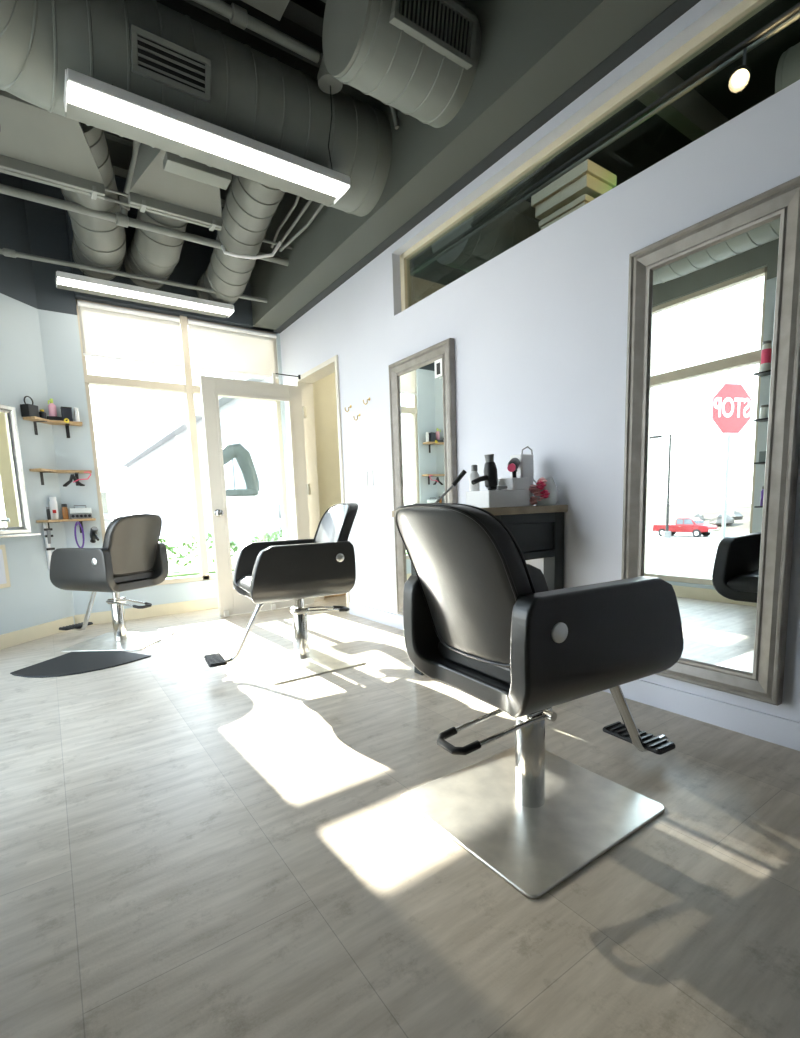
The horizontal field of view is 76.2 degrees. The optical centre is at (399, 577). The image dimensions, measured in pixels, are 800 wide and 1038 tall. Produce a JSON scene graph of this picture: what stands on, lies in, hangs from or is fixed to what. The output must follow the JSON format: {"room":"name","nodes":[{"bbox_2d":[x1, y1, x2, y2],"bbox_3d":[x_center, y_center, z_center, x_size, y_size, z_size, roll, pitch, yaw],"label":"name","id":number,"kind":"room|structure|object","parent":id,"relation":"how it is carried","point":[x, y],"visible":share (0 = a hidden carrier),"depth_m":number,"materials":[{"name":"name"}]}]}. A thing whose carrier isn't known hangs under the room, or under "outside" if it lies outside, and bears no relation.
{"room":"salon","nodes":[
{"label":"salon","id":0,"kind":"room"},
{"bbox_2d":[0,155,74,634],"bbox_3d":[-2.864,-1.286,3.548,0.120,3.550,0.905,-1,8,10],"label":"wall","id":1,"kind":"structure","parent":0,"point":[31,599],"depth_m":3.77,"materials":[{"name":"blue paint"}]},
{"bbox_2d":[0,545,10,588],"bbox_3d":[-2.799,-0.059,3.454,0.018,0.300,0.300,-1,8,10],"label":"access panel","id":2,"kind":"object","parent":1,"relation":"attached to","point":[4,572],"visible":1,"depth_m":3.57,"materials":[{"name":"white paint"}]},
{"bbox_2d":[0,404,30,534],"bbox_3d":[-2.795,-0.737,3.465,0.036,0.900,0.500,-1,8,10],"label":"mirror","id":3,"kind":"object","parent":1,"relation":"attached to","point":[14,513],"visible":1,"depth_m":3.63,"materials":[{"name":"white wood"}]},
{"bbox_2d":[0,412,21,527],"bbox_3d":[-2.805,-0.737,3.466,0.008,0.810,0.410,-1,8,10],"label":"mirror glass","id":4,"kind":"object","parent":3,"relation":"attached to","point":[10,466],"depth_m":3.62,"materials":[{"name":"mirror"}]},
{"bbox_2d":[0,533,40,537],"bbox_3d":[-2.767,-0.281,3.525,0.060,0.018,0.600,-1,8,10],"label":"ledge","id":5,"kind":"object","parent":1,"relation":"attached to","point":[27,534],"visible":1,"depth_m":3.64,"materials":[{"name":"wood"}]},
{"bbox_2d":[0,616,73,649],"bbox_3d":[-2.744,0.426,3.732,0.021,0.100,0.866,-1,8,11],"label":"baseboard","id":6,"kind":"structure","parent":1,"relation":"attached to","point":[14,638],"depth_m":3.79,"materials":[{"name":"wood"}]},
{"bbox_2d":[43,523,54,568],"bbox_3d":[-2.695,-0.240,3.930,0.055,0.360,0.065,-1,8,10],"label":"holder","id":7,"kind":"object","parent":1,"relation":"attached to","point":[47,531],"visible":0.91,"depth_m":3.91,"materials":[{"name":"white plastic"}]},
{"bbox_2d":[23,416,82,437],"bbox_3d":[-2.658,-1.145,3.921,0.194,0.115,0.417,3,9,31],"label":"corner shelf","id":8,"kind":"object","parent":1,"relation":"attached to","point":[34,419],"visible":1,"depth_m":3.90,"materials":[{"name":"brown wood"}]},
{"bbox_2d":[20,396,38,416],"bbox_3d":[-2.732,-1.256,3.757,0.070,0.155,0.090,-1,8,10],"label":"handbag","id":9,"kind":"object","parent":8,"relation":"on","point":[27,410],"visible":0.97,"depth_m":3.73,"materials":[{"name":"black plastic"}]},
{"bbox_2d":[39,409,46,418],"bbox_3d":[-2.709,-1.231,3.862,0.048,0.075,0.048,-7,9,-34],"label":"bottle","id":10,"kind":"object","parent":8,"relation":"on","point":[42,414],"visible":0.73,"depth_m":3.85,"materials":[{"name":"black plastic"}]},
{"bbox_2d":[48,399,56,415],"bbox_3d":[-2.680,-1.289,3.933,0.053,0.170,0.059,-7,9,-34],"label":"spray bottle","id":11,"kind":"object","parent":8,"relation":"on","point":[52,409],"visible":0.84,"depth_m":3.92,"materials":[{"name":"pink plastic"}]},
{"bbox_2d":[47,416,62,420],"bbox_3d":[-2.656,-1.218,3.919,0.100,0.030,0.050,-7,9,-34],"label":"tray","id":12,"kind":"object","parent":8,"relation":"on","point":[48,417],"visible":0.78,"depth_m":3.90,"materials":[{"name":"plastic"}]},
{"bbox_2d":[60,407,72,420],"bbox_3d":[-2.604,-1.269,3.986,0.074,0.110,0.074,-7,9,-34],"label":"storage box","id":13,"kind":"object","parent":8,"relation":"on","point":[66,412],"visible":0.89,"depth_m":3.96,"materials":[{"name":"black plastic"}]},
{"bbox_2d":[73,407,79,421],"bbox_3d":[-2.554,-1.279,4.026,0.036,0.115,0.036,-7,9,-34],"label":"bottle","id":14,"kind":"object","parent":8,"relation":"on","point":[76,412],"visible":0.84,"depth_m":4.01,"materials":[{"name":"plastic"}]},
{"bbox_2d":[29,468,91,485],"bbox_3d":[-2.637,-0.777,3.980,0.199,0.115,0.440,3,9,32],"label":"corner shelf","id":15,"kind":"object","parent":1,"relation":"attached to","point":[41,470],"visible":0.94,"depth_m":3.94,"materials":[{"name":"brown wood"}]},
{"bbox_2d":[63,472,90,486],"bbox_3d":[-2.532,-0.770,3.999,0.200,0.118,0.036,-7,9,-34],"label":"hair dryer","id":16,"kind":"object","parent":15,"relation":"hanging from","point":[72,476],"visible":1,"depth_m":3.98,"materials":[{"name":"black plastic"}]},
{"bbox_2d":[36,518,95,532],"bbox_3d":[-2.628,-0.400,4.028,0.197,0.115,0.430,3,9,32],"label":"wall shelf","id":17,"kind":"object","parent":1,"relation":"attached to","point":[89,519],"visible":0.88,"depth_m":3.99,"materials":[{"name":"brown wood"}]},
{"bbox_2d":[49,497,58,519],"bbox_3d":[-2.691,-0.535,3.964,0.052,0.175,0.054,-7,9,-34],"label":"bottle","id":18,"kind":"object","parent":17,"relation":"on","point":[53,504],"visible":1,"depth_m":3.95,"materials":[{"name":"white plastic"}]},
{"bbox_2d":[61,504,68,518],"bbox_3d":[-2.644,-0.517,4.024,0.040,0.120,0.040,-7,9,-34],"label":"bottle","id":19,"kind":"object","parent":17,"relation":"on","point":[65,515],"visible":0.96,"depth_m":4.01,"materials":[{"name":"orange plastic"}]},
{"bbox_2d":[74,522,84,547],"bbox_3d":[-2.546,-0.332,4.049,0.064,0.221,0.076,-7,9,-34],"label":"cord","id":20,"kind":"object","parent":17,"relation":"hanging from","point":[76,523],"visible":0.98,"depth_m":4.04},
{"bbox_2d":[69,505,91,518],"bbox_3d":[-2.563,-0.524,4.091,0.150,0.109,0.062,-7,9,-34],"label":"case","id":21,"kind":"object","parent":17,"relation":"on","point":[71,510],"visible":0.91,"depth_m":4.07,"materials":[{"name":"grey plastic"}]},
{"bbox_2d":[0,248,267,302],"bbox_3d":[-1.926,-2.274,3.889,1.886,0.072,0.048,-7,9,-34],"label":"pipe","id":22,"kind":"object","parent":1,"relation":"attached to","point":[6,252],"visible":1,"depth_m":3.74,"materials":[{"name":"metal"}]},
{"bbox_2d":[104,130,231,206],"bbox_3d":[-2.071,-3.007,3.608,2.285,0.212,0.120,-7,9,-34],"label":"trim","id":23,"kind":"structure","parent":1,"relation":"attached to","point":[120,148],"depth_m":3.64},
{"bbox_2d":[20,160,274,332],"bbox_3d":[-2.050,-2.669,4.340,2.070,1.080,0.190,-7,9,-34],"label":"wall","id":24,"kind":"structure","parent":0,"point":[50,232],"depth_m":3.97,"materials":[{"name":"grey paint"}]},
{"bbox_2d":[0,0,391,216],"bbox_3d":[0.187,-2.098,0.528,2.231,0.512,5.031,-7,9,-34],"label":"spiral duct","id":25,"kind":"object","parent":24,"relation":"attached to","point":[151,50],"visible":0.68,"depth_m":2.23,"materials":[{"name":"grey metal"}]},
{"bbox_2d":[163,151,230,189],"bbox_3d":[-1.067,-2.143,2.690,0.320,0.045,0.100,-7,9,-34],"label":"light fixture","id":26,"kind":"object","parent":25,"relation":"attached to","point":[172,163],"visible":0.8,"depth_m":2.67,"materials":[{"name":"metal"}]},
{"bbox_2d":[64,68,350,205],"bbox_3d":[-0.839,-2.039,2.403,1.252,0.120,0.239,-7,9,-34],"label":"strip light","id":27,"kind":"object","parent":25,"relation":"hanging from","point":[88,100],"visible":1,"depth_m":2.30,"materials":[{"name":"white plastic"}]},
{"bbox_2d":[317,57,342,169],"bbox_3d":[-0.357,-2.323,2.554,0.125,0.462,0.184,-7,9,-34],"label":"cable","id":28,"kind":"object","parent":25,"relation":"attached to","point":[327,83],"visible":0.66,"depth_m":2.51,"materials":[{"name":"black plastic"}]},
{"bbox_2d":[279,204,323,251],"bbox_3d":[-0.654,-2.601,3.541,0.030,0.304,0.860,-8,10,-37],"label":"conduit","id":29,"kind":"object","parent":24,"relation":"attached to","point":[299,232],"visible":0.57,"depth_m":3.60,"materials":[{"name":"metal"}]},
{"bbox_2d":[389,105,398,128],"bbox_3d":[-0.173,-2.479,2.646,0.370,0.175,0.037,-6,9,-28],"label":"conduit","id":30,"kind":"object","parent":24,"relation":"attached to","point":[393,110],"visible":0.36,"depth_m":2.72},
{"bbox_2d":[322,0,480,127],"bbox_3d":[0.013,-2.342,2.224,0.560,0.424,0.451,-7,9,-34],"label":"spiral duct","id":31,"kind":"object","parent":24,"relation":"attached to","point":[419,58],"visible":1,"depth_m":2.14,"materials":[{"name":"grey metal"}]},
{"bbox_2d":[250,0,675,331],"bbox_3d":[0.816,-2.478,1.715,0.215,0.950,7.520,-7,9,-34],"label":"beam","id":32,"kind":"structure","parent":24,"relation":"attached to","point":[532,52],"depth_m":2.43,"materials":[{"name":"grey paint"}]},
{"bbox_2d":[38,309,292,614],"bbox_3d":[-1.966,-0.984,4.620,1.970,2.600,0.135,-7,9,-34],"label":"wall","id":33,"kind":"structure","parent":0,"point":[60,338],"depth_m":4.10,"materials":[{"name":"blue paint"}]},
{"bbox_2d":[90,526,98,542],"bbox_3d":[-2.483,-0.345,4.146,0.170,0.136,0.057,6,11,44],"label":"hair dryer","id":34,"kind":"object","parent":33,"relation":"attached to","point":[94,530],"visible":1,"depth_m":4.13,"materials":[{"name":"black plastic"}]},
{"bbox_2d":[74,597,218,624],"bbox_3d":[-1.876,0.260,4.738,1.950,0.100,0.013,-7,9,-34],"label":"baseboard","id":35,"kind":"structure","parent":33,"relation":"attached to","point":[210,603],"depth_m":4.53,"materials":[{"name":"wood"}]},
{"bbox_2d":[75,299,288,585],"bbox_3d":[-1.851,-1.130,4.647,1.650,2.325,0.095,-7,9,-34],"label":"window","id":36,"kind":"structure","parent":33,"relation":"in","point":[187,387],"depth_m":4.56,"materials":[{"name":"beige wood"}]},
{"bbox_2d":[77,300,183,366],"bbox_3d":[-2.220,-2.010,4.245,0.753,0.412,0.040,-7,9,-34],"label":"roller blind","id":37,"kind":"object","parent":36,"relation":"attached to","point":[110,332],"visible":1,"depth_m":4.23,"materials":[{"name":"fabric"}]},
{"bbox_2d":[187,319,278,378],"bbox_3d":[-1.524,-2.099,4.722,0.805,0.412,0.040,-7,9,-34],"label":"roller blind","id":38,"kind":"object","parent":36,"relation":"attached to","point":[213,347],"visible":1,"depth_m":4.70,"materials":[{"name":"fabric"}]},
{"bbox_2d":[199,375,313,616],"bbox_3d":[-1.208,-0.690,4.496,0.903,1.980,0.179,-7,9,-34],"label":"door","id":39,"kind":"structure","parent":33,"relation":"in","point":[230,602],"depth_m":4.35,"materials":[{"name":"beige paint"}]},
{"bbox_2d":[115,0,325,207],"bbox_3d":[-0.252,-2.894,1.075,3.000,0.120,7.770,-7,9,-34],"label":"ceiling","id":40,"kind":"structure","parent":0,"point":[302,20],"depth_m":2.86,"materials":[{"name":"paint"}]},
{"bbox_2d":[0,89,104,199],"bbox_3d":[-1.910,-2.478,2.364,0.880,0.936,0.370,-7,9,-34],"label":"ceiling panel","id":41,"kind":"object","parent":40,"relation":"in","point":[29,133],"visible":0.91,"depth_m":2.52,"materials":[{"name":"metal"}]},
{"bbox_2d":[55,122,125,280],"bbox_3d":[-2.071,-2.656,3.380,0.389,0.846,1.419,-6,9,-25],"label":"duct","id":42,"kind":"object","parent":40,"relation":"hanging from","point":[97,242],"visible":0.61,"depth_m":3.39,"materials":[{"name":"metal"}]},
{"bbox_2d":[124,195,188,289],"bbox_3d":[-1.717,-2.706,3.635,0.346,0.840,1.362,-7,9,-34],"label":"duct","id":43,"kind":"object","parent":40,"relation":"hanging from","point":[150,254],"visible":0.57,"depth_m":3.71,"materials":[{"name":"metal"}]},
{"bbox_2d":[128,143,221,230],"bbox_3d":[-1.244,-2.563,2.820,0.505,0.936,0.370,-7,9,-34],"label":"box","id":44,"kind":"object","parent":40,"relation":"in","point":[149,179],"visible":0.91,"depth_m":2.89,"materials":[{"name":"metal"}]},
{"bbox_2d":[196,173,284,304],"bbox_3d":[-1.202,-2.703,3.748,0.325,0.913,1.771,-7,9,-31],"label":"duct","id":45,"kind":"object","parent":40,"relation":"hanging from","point":[250,206],"visible":0.73,"depth_m":3.58,"materials":[{"name":"metal"}]},
{"bbox_2d":[55,271,234,317],"bbox_3d":[-1.976,-2.242,4.035,1.252,0.120,0.239,-7,9,-34],"label":"strip light","id":46,"kind":"object","parent":45,"relation":"hanging from","point":[66,281],"visible":1,"depth_m":3.95,"materials":[{"name":"white plastic"}]},
{"bbox_2d":[223,443,258,552],"bbox_3d":[-1.459,-0.475,4.729,0.368,1.507,0.202,-6,9,-26],"label":"dryer","id":47,"kind":"object","parent":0,"point":[237,451],"visible":0.62,"depth_m":4.66,"materials":[{"name":"white plastic"}]},
{"bbox_2d":[223,443,258,490],"bbox_3d":[-1.480,-1.005,4.661,0.372,0.438,0.120,-7,9,-34],"label":"hood","id":48,"kind":"object","parent":47,"relation":"attached to","point":[237,451],"depth_m":4.64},
{"bbox_2d":[272,372,300,383],"bbox_3d":[-1.008,-1.765,4.550,0.027,0.120,0.302,5,10,42],"label":"door closer","id":49,"kind":"object","parent":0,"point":[273,373],"depth_m":4.45,"materials":[{"name":"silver metal"}]},
{"bbox_2d":[313,284,435,519],"bbox_3d":[0.050,-1.028,4.808,1.300,2.500,1.580,-7,9,-34],"label":"wall","id":50,"kind":"structure","parent":0,"point":[324,389],"depth_m":5.05,"materials":[{"name":"beige paint"}]},
{"bbox_2d":[0,595,799,1037],"bbox_3d":[0.454,0.668,1.954,4.400,0.120,7.750,-7,9,-34],"label":"floor","id":51,"kind":"structure","parent":0,"point":[190,848],"depth_m":1.25,"materials":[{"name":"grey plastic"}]},
{"bbox_2d":[10,651,150,677],"bbox_3d":[-1.922,0.528,3.119,0.626,0.008,0.534,0,8,12],"label":"floor mat","id":52,"kind":"object","parent":51,"relation":"on","point":[72,663],"visible":1,"depth_m":3.10,"materials":[{"name":"black rubber"}]},
{"bbox_2d":[50,514,175,651],"bbox_3d":[-2.096,0.016,3.615,0.894,0.900,0.592,0,8,14],"label":"salon chair","id":53,"kind":"object","parent":51,"relation":"on","point":[131,556],"visible":1,"depth_m":3.45,"materials":[{"name":"black leather"}]},
{"bbox_2d":[204,503,365,683],"bbox_3d":[-0.655,0.057,2.873,0.888,0.920,0.535,-7,9,-32],"label":"salon chair","id":54,"kind":"object","parent":51,"relation":"on","point":[324,564],"visible":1,"depth_m":2.79,"materials":[{"name":"black leather"}]},
{"bbox_2d":[392,505,567,674],"bbox_3d":[0.394,0.088,2.569,0.605,0.868,0.612,-7,9,-34],"label":"station","id":55,"kind":"object","parent":51,"relation":"on","point":[538,531],"visible":0.21,"depth_m":2.38,"materials":[{"name":"brown wood"}]},
{"bbox_2d":[435,470,466,502],"bbox_3d":[0.232,-0.420,2.432,0.178,0.178,0.022,-2,8,-3],"label":"iron","id":56,"kind":"object","parent":55,"relation":"on","point":[461,475],"visible":0.84,"depth_m":2.42,"materials":[{"name":"grey plastic"}]},
{"bbox_2d":[392,505,567,516],"bbox_3d":[0.380,-0.326,2.513,0.605,0.033,0.612,-7,9,-34],"label":"countertop","id":57,"kind":"structure","parent":55,"relation":"on","point":[546,508],"depth_m":2.27,"materials":[{"name":"brown wood"}]},
{"bbox_2d":[466,478,528,507],"bbox_3d":[0.452,-0.389,2.355,0.260,0.130,0.150,-7,9,-34],"label":"box","id":58,"kind":"object","parent":55,"relation":"on","point":[516,494],"visible":0.86,"depth_m":2.31,"materials":[{"name":"white plastic"}]},
{"bbox_2d":[469,465,479,491],"bbox_3d":[0.359,-0.456,2.461,0.048,0.170,0.048,-7,9,-34],"label":"spray bottle","id":59,"kind":"object","parent":58,"relation":"in","point":[474,474],"visible":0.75,"depth_m":2.44,"materials":[{"name":"white plastic"}]},
{"bbox_2d":[471,454,497,488],"bbox_3d":[0.385,-0.478,2.304,0.146,0.156,0.061,-9,10,-42],"label":"hair dryer","id":60,"kind":"object","parent":58,"relation":"in","point":[490,477],"visible":0.82,"depth_m":2.31,"materials":[{"name":"black plastic"}]},
{"bbox_2d":[507,458,519,477],"bbox_3d":[0.528,-0.497,2.374,0.051,0.123,0.131,1,8,21],"label":"hair dryer","id":61,"kind":"object","parent":58,"relation":"in","point":[513,464],"visible":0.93,"depth_m":2.35,"materials":[{"name":"black plastic"}]},
{"bbox_2d":[510,446,536,505],"bbox_3d":[0.634,-0.497,2.513,0.189,0.288,0.080,-7,9,-34],"label":"appliance tower","id":62,"kind":"object","parent":55,"relation":"on","point":[525,469],"visible":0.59,"depth_m":2.45,"materials":[{"name":"white plastic"}]},
{"bbox_2d":[529,477,557,505],"bbox_3d":[0.689,-0.408,2.434,0.129,0.130,0.115,-7,9,-34],"label":"bag","id":63,"kind":"object","parent":55,"relation":"on","point":[544,492],"visible":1,"depth_m":2.40,"materials":[{"name":"clear plastic"}]},
{"bbox_2d":[394,503,683,898],"bbox_3d":[0.459,0.218,1.513,0.956,0.890,0.546,-7,9,-33],"label":"salon chair","id":64,"kind":"object","parent":51,"relation":"on","point":[483,622],"visible":1,"depth_m":1.30,"materials":[{"name":"black leather"}]},
{"bbox_2d":[531,159,616,229],"bbox_3d":[1.291,-1.256,3.861,0.330,3.120,0.480,-7,9,-34],"label":"column","id":65,"kind":"structure","parent":51,"relation":"on","point":[588,180],"depth_m":3.53,"materials":[{"name":"paint"}]},
{"bbox_2d":[410,276,445,290],"bbox_3d":[0.006,-2.296,4.636,1.300,0.060,1.580,-7,9,-34],"label":"ceiling","id":66,"kind":"structure","parent":0,"point":[415,281],"depth_m":3.81,"materials":[{"name":"beige paint"}]},
{"bbox_2d":[410,247,467,284],"bbox_3d":[3.067,-1.673,3.396,4.800,3.950,7.750,-7,9,-34],"label":"wall","id":67,"kind":"structure","parent":0,"point":[436,272],"depth_m":5.95,"materials":[{"name":"grey paint"}]},
{"bbox_2d":[431,201,540,272],"bbox_3d":[1.749,-3.419,5.619,3.100,0.608,0.608,-7,9,-34],"label":"spiral duct","id":68,"kind":"object","parent":67,"relation":"attached to","point":[512,228],"visible":0.19,"depth_m":4.77,"materials":[{"name":"metal"}]},
{"bbox_2d":[493,192,540,220],"bbox_3d":[1.509,-3.660,5.301,4.800,0.220,0.100,-7,9,-34],"label":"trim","id":69,"kind":"structure","parent":67,"relation":"attached to","point":[525,208],"depth_m":5.05,"materials":[{"name":"grey"}]},
{"bbox_2d":[410,12,799,275],"bbox_3d":[1.646,-2.825,2.979,0.024,0.023,6.500,-7,9,-34],"label":"conduit","id":70,"kind":"object","parent":67,"relation":"attached to","point":[795,17],"visible":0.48,"depth_m":3.20,"materials":[{"name":"metal"}]},
{"bbox_2d":[410,2,799,272],"bbox_3d":[1.581,-2.796,2.937,0.032,0.031,6.500,-7,9,-34],"label":"track rail","id":71,"kind":"object","parent":67,"relation":"attached to","point":[795,9],"visible":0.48,"depth_m":3.09,"materials":[{"name":"black metal"}]},
{"bbox_2d":[471,156,555,227],"bbox_3d":[0.967,-3.061,3.757,0.094,0.389,1.214,-7,9,-34],"label":"cable","id":72,"kind":"object","parent":71,"relation":"attached to","point":[528,179],"visible":0.51,"depth_m":3.90,"materials":[{"name":"black plastic"}]},
{"bbox_2d":[728,47,750,92],"bbox_3d":[1.773,-2.659,2.647,0.136,0.247,0.103,-7,9,-34],"label":"track spotlight","id":73,"kind":"object","parent":71,"relation":"attached to","point":[739,78],"visible":0.99,"depth_m":2.63,"materials":[{"name":"black plastic"}]},
{"bbox_2d":[637,72,728,140],"bbox_3d":[2.422,-3.515,3.995,4.800,0.220,0.100,-7,9,-34],"label":"trim","id":74,"kind":"structure","parent":67,"relation":"attached to","point":[691,114],"depth_m":3.75,"materials":[{"name":"black"}]},
{"bbox_2d":[280,0,799,721],"bbox_3d":[1.022,-1.222,2.079,0.130,3.550,7.650,-7,9,-34],"label":"wall","id":75,"kind":"structure","parent":0,"point":[538,329],"depth_m":2.43,"materials":[{"name":"white paint"}]},
{"bbox_2d":[295,355,349,613],"bbox_3d":[-0.640,-0.776,4.587,0.155,2.108,0.816,-7,9,-34],"label":"trim","id":76,"kind":"structure","parent":75,"relation":"attached to","point":[331,365],"depth_m":4.79,"materials":[{"name":"beige paint"}]},
{"bbox_2d":[388,338,457,614],"bbox_3d":[0.147,-0.558,3.323,0.040,1.722,0.640,-7,9,-34],"label":"framed mirror","id":77,"kind":"object","parent":75,"relation":"attached to","point":[422,405],"visible":0.66,"depth_m":3.27,"materials":[{"name":"beige wood"}]},
{"bbox_2d":[399,362,444,580],"bbox_3d":[0.155,-0.560,3.329,0.008,1.546,0.464,-7,9,-34],"label":"mirror glass","id":78,"kind":"object","parent":77,"relation":"attached to","point":[421,394],"depth_m":3.28,"materials":[{"name":"mirror"}]},
{"bbox_2d":[434,358,441,377],"bbox_3d":[0.230,-1.251,3.053,0.003,0.100,0.070,-7,9,-34],"label":"photo card","id":79,"kind":"object","parent":77,"relation":"attached to","point":[438,363],"visible":1,"depth_m":3.05,"materials":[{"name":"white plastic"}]},
{"bbox_2d":[273,0,700,333],"bbox_3d":[0.933,-2.491,1.795,0.070,0.954,7.520,-7,9,-34],"label":"trim","id":80,"kind":"structure","parent":75,"relation":"attached to","point":[678,8],"depth_m":2.36,"materials":[{"name":"paint"}]},
{"bbox_2d":[349,602,799,750],"bbox_3d":[1.389,0.552,1.749,0.012,0.100,6.370,-7,9,-34],"label":"baseboard","id":81,"kind":"structure","parent":75,"relation":"attached to","point":[781,731],"depth_m":2.01,"materials":[{"name":"white paint"}]},
{"bbox_2d":[400,0,774,311],"bbox_3d":[1.327,-1.744,1.572,0.050,0.390,4.570,-7,9,-34],"label":"window","id":82,"kind":"structure","parent":75,"relation":"in","point":[745,9],"depth_m":2.20,"materials":[{"name":"beige wood"}]},
{"bbox_2d":[621,176,799,705],"bbox_3d":[1.125,-0.423,1.911,0.040,1.697,0.603,-7,9,-33],"label":"framed mirror","id":83,"kind":"object","parent":75,"relation":"attached to","point":[712,445],"visible":0.87,"depth_m":1.85,"materials":[{"name":"beige wood"}]},
{"bbox_2d":[644,218,779,672],"bbox_3d":[1.133,-0.424,1.917,0.008,1.521,0.427,-7,9,-33],"label":"mirror glass","id":84,"kind":"object","parent":83,"relation":"attached to","point":[712,306],"depth_m":1.88,"materials":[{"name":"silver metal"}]},
{"bbox_2d":[429,0,799,246],"bbox_3d":[2.987,-3.582,3.157,4.800,0.100,7.600,-7,9,-34],"label":"ceiling","id":85,"kind":"structure","parent":0,"point":[654,139],"depth_m":3.88,"materials":[{"name":"paint"}]},
{"bbox_3d":[3.334,-3.369,2.689,4.800,0.220,0.100,-7,9,-34],"label":"trim","id":86,"kind":"structure","parent":85,"relation":"attached to","visible":0},
{"bbox_2d":[775,42,799,93],"bbox_3d":[3.683,-2.957,1.723,0.508,0.508,3.950,-7,9,-34],"label":"spiral duct","id":87,"kind":"object","parent":86,"relation":"attached to","point":[788,67],"visible":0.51,"depth_m":3.15,"materials":[{"name":"metal"}]},
{"bbox_3d":[-1.043,-2.130,0.112,0.140,1.080,6.960,-7,9,-34],"label":"wall","id":88,"kind":"structure","parent":0,"visible":0},
{"bbox_2d":[105,188,128,196],"bbox_3d":[-2.014,-2.382,3.031,1.600,0.016,0.016,-7,9,-34],"label":"conduit","id":89,"kind":"object","parent":88,"relation":"attached to","point":[106,189],"visible":0.02,"depth_m":3.19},
{"bbox_2d":[0,184,288,265],"bbox_3d":[-1.821,-2.354,3.365,2.285,0.075,0.075,-7,9,-34],"label":"pipe","id":90,"kind":"object","parent":88,"relation":"attached to","point":[121,219],"visible":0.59,"depth_m":3.32,"materials":[{"name":"metal"}]},
{"bbox_2d":[119,140,139,214],"bbox_3d":[-1.656,-2.558,3.157,0.066,0.441,0.535,-9,10,-41],"label":"pipe","id":91,"kind":"object","parent":90,"relation":"attached to","point":[124,209],"visible":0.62,"depth_m":3.22,"materials":[{"name":"metal"}]},
{"bbox_2d":[221,241,281,259],"bbox_3d":[-1.077,-2.378,3.695,0.433,0.142,0.079,-3,8,-8],"label":"cable","id":92,"kind":"object","parent":90,"relation":"hanging from","point":[225,252],"visible":1,"depth_m":3.69,"materials":[{"name":"white plastic"}]},
{"bbox_2d":[0,171,292,249],"bbox_3d":[-1.766,-2.401,3.276,2.285,0.034,0.020,-7,9,-34],"label":"conduit","id":93,"kind":"object","parent":88,"relation":"attached to","point":[105,198],"visible":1,"depth_m":3.25,"materials":[{"name":"metal"}]},
{"bbox_2d":[270,196,299,248],"bbox_3d":[-0.711,-2.649,3.504,0.046,0.405,0.864,-8,10,-37],"label":"conduit","id":94,"kind":"object","parent":93,"relation":"attached to","point":[297,197],"visible":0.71,"depth_m":3.69,"materials":[{"name":"metal"}]},
{"bbox_2d":[280,200,311,242],"bbox_3d":[-0.682,-2.630,3.521,0.037,0.367,0.860,-8,10,-37],"label":"conduit","id":95,"kind":"object","parent":93,"relation":"attached to","point":[308,203],"visible":0.45,"depth_m":3.61,"materials":[{"name":"metal"}]},
{"bbox_2d":[193,0,319,62],"bbox_3d":[-1.157,-2.450,1.981,1.840,0.064,0.066,-7,9,-34],"label":"pipe","id":96,"kind":"object","parent":88,"relation":"attached to","point":[238,16],"visible":1,"depth_m":2.31,"materials":[{"name":"metal"}]},
{"bbox_2d":[241,0,289,20],"bbox_3d":[-0.616,-2.610,2.157,0.320,0.148,0.260,-7,9,-34],"label":"panel","id":97,"kind":"object","parent":96,"relation":"attached to","point":[275,9],"visible":1,"depth_m":2.28,"materials":[{"name":"metal"}]},
{"label":"outside","id":98,"kind":"structure","parent":0,"visible":0},
{"bbox_2d":[159,536,237,560],"bbox_3d":[-25.205,-1.220,31.253,86.000,2.100,200.000,-7,9,-34],"label":"forecourt","id":99,"kind":"structure","parent":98,"point":[175,541],"depth_m":15.88,"materials":[{"name":"concrete"}]},
{"bbox_2d":[101,492,114,531],"bbox_3d":[-2.925,-0.186,5.163,0.140,1.340,0.100,-7,9,-34],"label":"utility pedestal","id":100,"kind":"object","parent":99,"relation":"on","point":[108,517],"visible":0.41,"depth_m":5.07,"materials":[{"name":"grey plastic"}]},
{"bbox_2d":[121,374,282,545],"bbox_3d":[-7.386,-4.657,25.987,8.350,4.900,30.300,-7,9,-34],"label":"office building","id":101,"kind":"structure","parent":99,"relation":"on","point":[159,472],"depth_m":19.16,"materials":[{"name":"paint"}]},
{"bbox_2d":[167,556,236,577],"bbox_3d":[-5.500,-0.051,9.627,7.800,0.070,3.000,-7,9,-34],"label":"grass strip","id":102,"kind":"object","parent":99,"relation":"on","point":[192,569],"visible":0.02,"depth_m":9.91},
{"bbox_2d":[159,538,183,565],"bbox_3d":[-4.543,-0.484,9.878,0.674,0.573,0.768,-4,8,-13],"label":"shrub","id":103,"kind":"object","parent":102,"relation":"on","point":[170,548],"visible":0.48,"depth_m":9.90,"materials":[{"name":"green plant"}]},
{"bbox_2d":[179,533,214,566],"bbox_3d":[-3.763,-0.562,9.768,0.878,0.689,0.877,-7,9,-34],"label":"shrub","id":104,"kind":"object","parent":102,"relation":"on","point":[209,535],"visible":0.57,"depth_m":9.69,"materials":[{"name":"green plant"}]},
{"bbox_2d":[230,541,237,559],"bbox_3d":[-3.558,-0.576,10.560,0.576,0.477,0.626,-4,8,-14],"label":"shrub","id":105,"kind":"object","parent":102,"relation":"on","point":[235,548],"visible":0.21,"depth_m":10.50,"materials":[{"name":"green plant"}]},
{"bbox_2d":[252,533,278,541],"bbox_3d":[-2.738,-0.624,10.490,0.734,0.582,0.734,-1,8,6],"label":"shrub","id":106,"kind":"object","parent":102,"relation":"on","point":[264,537],"visible":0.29,"depth_m":10.45,"materials":[{"name":"green plant"}]},
{"bbox_2d":[277,503,280,518],"bbox_3d":[-1.449,-0.378,6.541,0.206,1.248,0.056,-7,9,-34],"label":"bollard","id":107,"kind":"object","parent":99,"relation":"on","point":[279,505],"visible":0.21,"depth_m":6.42,"materials":[{"name":"grey plastic"}]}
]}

